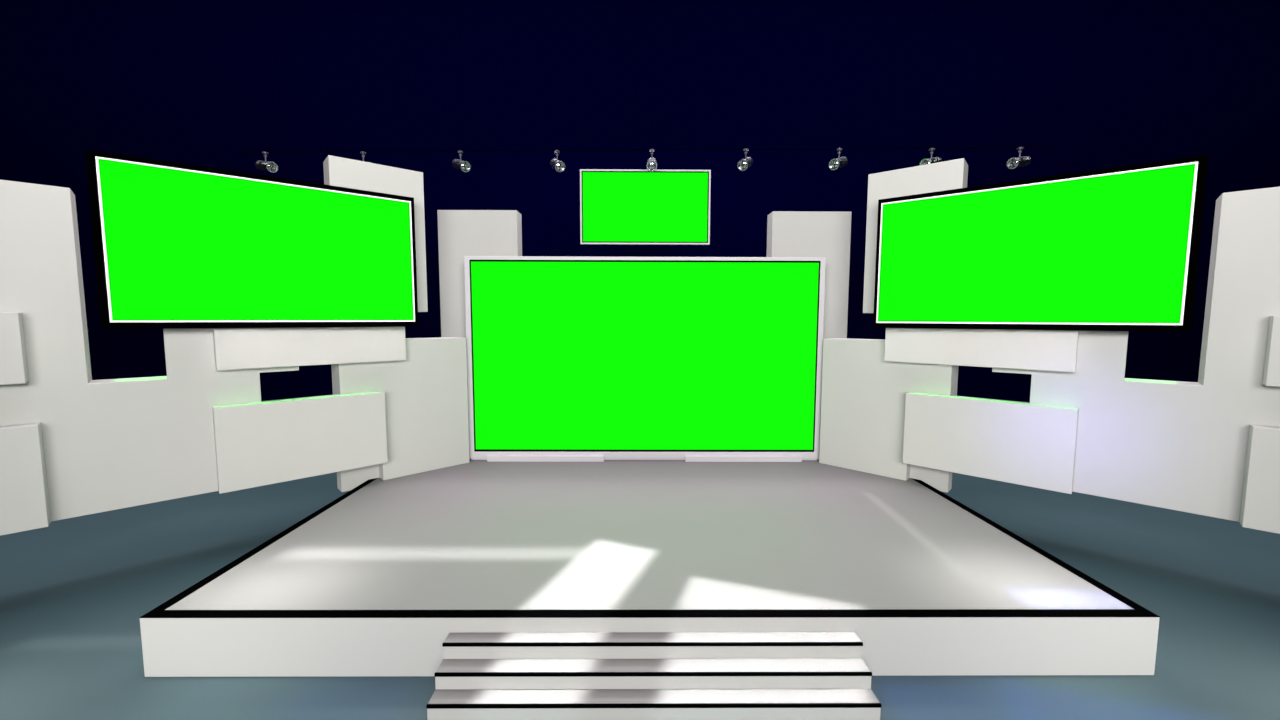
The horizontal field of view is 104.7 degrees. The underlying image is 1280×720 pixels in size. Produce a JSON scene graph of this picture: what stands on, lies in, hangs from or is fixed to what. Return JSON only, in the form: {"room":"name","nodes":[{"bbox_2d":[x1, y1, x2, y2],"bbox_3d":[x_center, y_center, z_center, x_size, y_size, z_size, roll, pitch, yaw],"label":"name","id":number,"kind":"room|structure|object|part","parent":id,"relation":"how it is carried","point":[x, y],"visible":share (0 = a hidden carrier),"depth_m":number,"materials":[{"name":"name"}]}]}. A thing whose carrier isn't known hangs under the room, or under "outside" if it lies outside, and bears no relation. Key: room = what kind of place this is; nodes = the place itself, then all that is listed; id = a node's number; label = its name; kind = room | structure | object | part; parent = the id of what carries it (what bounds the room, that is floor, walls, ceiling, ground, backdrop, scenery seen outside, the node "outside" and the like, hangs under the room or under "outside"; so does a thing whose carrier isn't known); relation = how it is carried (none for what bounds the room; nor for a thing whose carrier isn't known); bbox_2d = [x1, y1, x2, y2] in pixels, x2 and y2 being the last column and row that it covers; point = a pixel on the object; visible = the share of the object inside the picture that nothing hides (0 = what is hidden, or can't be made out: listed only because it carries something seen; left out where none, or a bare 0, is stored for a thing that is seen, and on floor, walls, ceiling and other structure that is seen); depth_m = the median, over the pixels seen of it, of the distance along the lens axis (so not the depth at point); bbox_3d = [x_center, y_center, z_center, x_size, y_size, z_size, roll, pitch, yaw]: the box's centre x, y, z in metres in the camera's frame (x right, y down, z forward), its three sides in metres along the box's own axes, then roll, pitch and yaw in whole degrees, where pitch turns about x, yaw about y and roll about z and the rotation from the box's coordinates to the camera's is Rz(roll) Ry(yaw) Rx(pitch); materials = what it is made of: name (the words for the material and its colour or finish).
{"room":"studio","nodes":[
{"label":"studio","id":0,"kind":"room"},
{"bbox_2d":[323,155,427,311],"bbox_3d":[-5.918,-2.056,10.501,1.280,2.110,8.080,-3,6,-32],"label":"slab","id":1,"kind":"object","parent":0,"point":[338,171],"visible":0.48,"depth_m":7.24,"materials":[{"name":"white paint"}]},
{"bbox_2d":[85,149,417,328],"bbox_3d":[-4.596,-1.343,6.302,3.190,1.850,0.350,-4,6,-39],"label":"screen","id":2,"kind":"object","parent":1,"relation":"attached to","point":[176,245],"visible":1,"depth_m":5.93,"materials":[{"name":"green plastic"}]},
{"bbox_2d":[0,0,1279,402],"bbox_3d":[0.060,-4.225,14.243,40.000,12.000,0.100,0,5,0],"label":"wall","id":3,"kind":"structure","parent":0,"point":[1103,83],"depth_m":13.92,"materials":[{"name":"blue"}]},
{"bbox_2d":[0,472,1279,719],"bbox_3d":[0.109,2.763,3.498,40.000,0.100,22.500,0,5,0],"label":"floor","id":4,"kind":"structure","parent":0,"point":[75,591],"depth_m":4.95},
{"bbox_2d":[0,180,298,520],"bbox_3d":[-6.125,-0.071,5.524,3.757,3.525,0.420,-5,7,-44],"label":"wall panel","id":5,"kind":"object","parent":4,"relation":"on","point":[109,444],"visible":0.65,"depth_m":5.38,"materials":[{"name":"white paint"}]},
{"bbox_2d":[0,312,28,384],"bbox_3d":[-6.736,-0.084,4.517,1.386,0.712,0.180,-5,7,-44],"label":"block","id":6,"kind":"object","parent":5,"relation":"attached to","point":[13,360],"visible":1,"depth_m":4.89,"materials":[{"name":"white paint"}]},
{"bbox_2d":[0,422,50,535],"bbox_3d":[-6.721,1.232,4.647,1.438,1.075,0.180,-5,7,-44],"label":"block","id":7,"kind":"object","parent":5,"relation":"attached to","point":[24,498],"visible":1,"depth_m":4.99,"materials":[{"name":"white paint"}]},
{"bbox_2d":[212,391,387,493],"bbox_3d":[-4.551,1.052,6.764,1.924,1.065,0.240,-5,7,-44],"label":"slab","id":8,"kind":"object","parent":5,"relation":"attached to","point":[257,444],"visible":1,"depth_m":6.58,"materials":[{"name":"white paint"}]},
{"bbox_2d":[213,327,405,369],"bbox_3d":[-4.391,-0.213,6.765,2.187,0.548,0.180,-5,7,-44],"label":"slab","id":9,"kind":"object","parent":5,"relation":"attached to","point":[234,348],"visible":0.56,"depth_m":6.58,"materials":[{"name":"white paint"}]},
{"bbox_2d":[437,210,521,458],"bbox_3d":[-2.909,-0.241,9.176,1.415,4.905,0.360,0,5,0],"label":"panel","id":10,"kind":"object","parent":4,"relation":"on","point":[461,233],"visible":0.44,"depth_m":8.84,"materials":[{"name":"white paint"}]},
{"bbox_2d":[139,459,1159,676],"bbox_3d":[0.092,2.195,6.505,8.490,0.521,4.774,0,5,0],"label":"stage platform","id":11,"kind":"object","parent":4,"relation":"on","point":[374,581],"visible":0.93,"depth_m":4.73,"materials":[{"name":"grey"}]},
{"bbox_2d":[331,337,469,491],"bbox_3d":[-3.759,0.787,7.900,1.888,2.248,0.450,-5,7,-44],"label":"wall panel","id":12,"kind":"object","parent":11,"relation":"on","point":[426,392],"visible":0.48,"depth_m":7.82,"materials":[{"name":"white paint"}]},
{"bbox_2d":[464,256,825,461],"bbox_3d":[0.085,0.006,8.502,6.090,3.508,0.220,0,5,0],"label":"screen","id":13,"kind":"object","parent":11,"relation":"on","point":[570,359],"visible":0.99,"depth_m":8.46,"materials":[{"name":"green plastic"}]},
{"bbox_3d":[0.096,1.989,5.889,8.490,0.005,3.581,0,5,0],"label":"edge trim","id":14,"kind":"part","parent":11,"relation":"part of","materials":[{"name":"black"}]},
{"bbox_2d":[819,338,958,492],"bbox_3d":[3.932,0.805,7.947,1.888,2.248,0.450,5,7,43],"label":"wall panel","id":15,"kind":"object","parent":11,"relation":"on","point":[863,395],"visible":0.54,"depth_m":7.87,"materials":[{"name":"white paint"}]},
{"bbox_2d":[426,632,880,719],"bbox_3d":[0.107,2.483,3.899,3.386,0.390,0.468,0,5,0],"label":"steps","id":16,"kind":"structure","parent":4,"relation":"on","point":[539,675],"depth_m":3.83,"materials":[{"name":"grey"}]},
{"bbox_2d":[767,211,851,459],"bbox_3d":[3.072,-0.227,9.212,1.415,4.905,0.360,0,5,0],"label":"panel","id":17,"kind":"object","parent":4,"relation":"on","point":[789,233],"visible":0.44,"depth_m":8.88,"materials":[{"name":"white paint"}]},
{"bbox_2d":[992,187,1279,521],"bbox_3d":[6.330,-0.043,5.599,3.757,3.525,0.420,5,7,43],"label":"wall panel","id":18,"kind":"object","parent":4,"relation":"on","point":[1173,445],"visible":0.63,"depth_m":5.50,"materials":[{"name":"white paint"}]},
{"bbox_2d":[884,328,1078,371],"bbox_3d":[4.582,-0.193,6.819,2.187,0.548,0.180,5,7,43],"label":"slab","id":19,"kind":"object","parent":18,"relation":"attached to","point":[1046,350],"visible":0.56,"depth_m":6.62,"materials":[{"name":"white paint"}]},
{"bbox_2d":[902,392,1078,493],"bbox_3d":[4.736,1.073,6.820,1.924,1.065,0.240,5,7,43],"label":"slab","id":20,"kind":"object","parent":18,"relation":"attached to","point":[1015,442],"visible":1,"depth_m":6.64,"materials":[{"name":"white paint"}]},
{"bbox_2d":[1239,424,1279,533],"bbox_3d":[6.931,1.262,4.729,1.438,1.075,0.180,5,7,43],"label":"block","id":21,"kind":"object","parent":18,"relation":"attached to","point":[1260,501],"visible":1,"depth_m":5.09,"materials":[{"name":"white paint"}]},
{"bbox_2d":[1262,316,1279,386],"bbox_3d":[6.953,-0.053,4.599,1.386,0.712,0.180,5,7,43],"label":"block","id":22,"kind":"object","parent":18,"relation":"attached to","point":[1271,372],"visible":1,"depth_m":5.00,"materials":[{"name":"white paint"}]},
{"bbox_2d":[863,158,967,312],"bbox_3d":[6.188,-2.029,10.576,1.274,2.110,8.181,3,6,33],"label":"slab","id":23,"kind":"object","parent":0,"point":[952,174],"visible":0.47,"depth_m":7.31,"materials":[{"name":"white paint"}]},
{"bbox_2d":[873,154,1208,331],"bbox_3d":[4.798,-1.322,6.359,3.190,1.850,0.350,4,6,39],"label":"screen","id":24,"kind":"object","parent":23,"relation":"attached to","point":[1115,248],"visible":1,"depth_m":5.99,"materials":[{"name":"green plastic"}]},
{"bbox_3d":[0.142,-9.293,2.470,40.000,0.100,22.500,0,5,0],"label":"ceiling","id":25,"kind":"structure","parent":0,"visible":0},
{"bbox_3d":[-0.070,-6.574,7.887,13.475,6.239,0.035,0,5,1],"label":"pipe","id":26,"kind":"object","parent":25,"relation":"hanging from","visible":0},
{"bbox_2d":[255,152,277,172],"bbox_3d":[-6.314,-3.319,8.324,0.441,0.354,0.175,3,6,28],"label":"spotlight","id":27,"kind":"object","parent":26,"relation":"hanging from","point":[272,167],"visible":1,"depth_m":8.27,"materials":[{"name":"grey metal"}]},
{"bbox_2d":[358,151,370,162],"bbox_3d":[-4.652,-3.310,8.314,0.443,0.363,0.175,4,6,38],"label":"spotlight","id":28,"kind":"object","parent":26,"relation":"hanging from","point":[361,152],"visible":0.25,"depth_m":8.29,"materials":[{"name":"silver metal"}]},
{"bbox_2d":[452,150,470,171],"bbox_3d":[-2.997,-3.293,8.245,0.175,0.374,0.444,-4,7,-43],"label":"spotlight","id":29,"kind":"object","parent":26,"relation":"hanging from","point":[464,166],"visible":1,"depth_m":8.16,"materials":[{"name":"silver metal"}]},
{"bbox_2d":[550,150,564,171],"bbox_3d":[-1.374,-3.280,8.210,0.175,0.386,0.443,-2,5,-22],"label":"spotlight","id":30,"kind":"object","parent":26,"relation":"hanging from","point":[559,166],"visible":1,"depth_m":8.09,"materials":[{"name":"silver metal"}]},
{"bbox_2d":[580,169,710,244],"bbox_3d":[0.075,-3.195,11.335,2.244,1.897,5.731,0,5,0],"label":"screen","id":31,"kind":"object","parent":26,"relation":"hanging from","point":[618,206],"visible":1,"depth_m":8.52,"materials":[{"name":"green plastic"}]},
{"bbox_2d":[647,149,656,171],"bbox_3d":[0.194,-3.267,8.147,0.177,0.392,0.442,0,5,0],"label":"spotlight","id":32,"kind":"object","parent":26,"relation":"hanging from","point":[651,163],"visible":1,"depth_m":8.01,"materials":[{"name":"silver metal"}]},
{"bbox_2d":[737,148,752,170],"bbox_3d":[1.732,-3.263,8.110,0.175,0.387,0.443,2,5,24],"label":"spotlight","id":33,"kind":"object","parent":26,"relation":"hanging from","point":[742,165],"visible":1,"depth_m":7.99,"materials":[{"name":"silver metal"}]},
{"bbox_2d":[829,148,847,169],"bbox_3d":[3.257,-3.261,8.071,0.175,0.376,0.444,5,7,45],"label":"spotlight","id":34,"kind":"object","parent":26,"relation":"hanging from","point":[840,162],"visible":1,"depth_m":7.99,"materials":[{"name":"silver metal"}]},
{"bbox_2d":[920,148,941,165],"bbox_3d":[4.756,-3.261,8.066,0.443,0.365,0.175,-3,6,-37],"label":"spotlight","id":35,"kind":"object","parent":26,"relation":"hanging from","point":[931,160],"visible":0.66,"depth_m":8.00,"materials":[{"name":"silver metal"}]},
{"bbox_2d":[1007,147,1030,168],"bbox_3d":[6.153,-3.257,8.007,0.441,0.357,0.173,-3,6,-29],"label":"spotlight","id":36,"kind":"object","parent":26,"relation":"hanging from","point":[1017,162],"visible":1,"depth_m":7.95,"materials":[{"name":"silver metal"}]}
]}

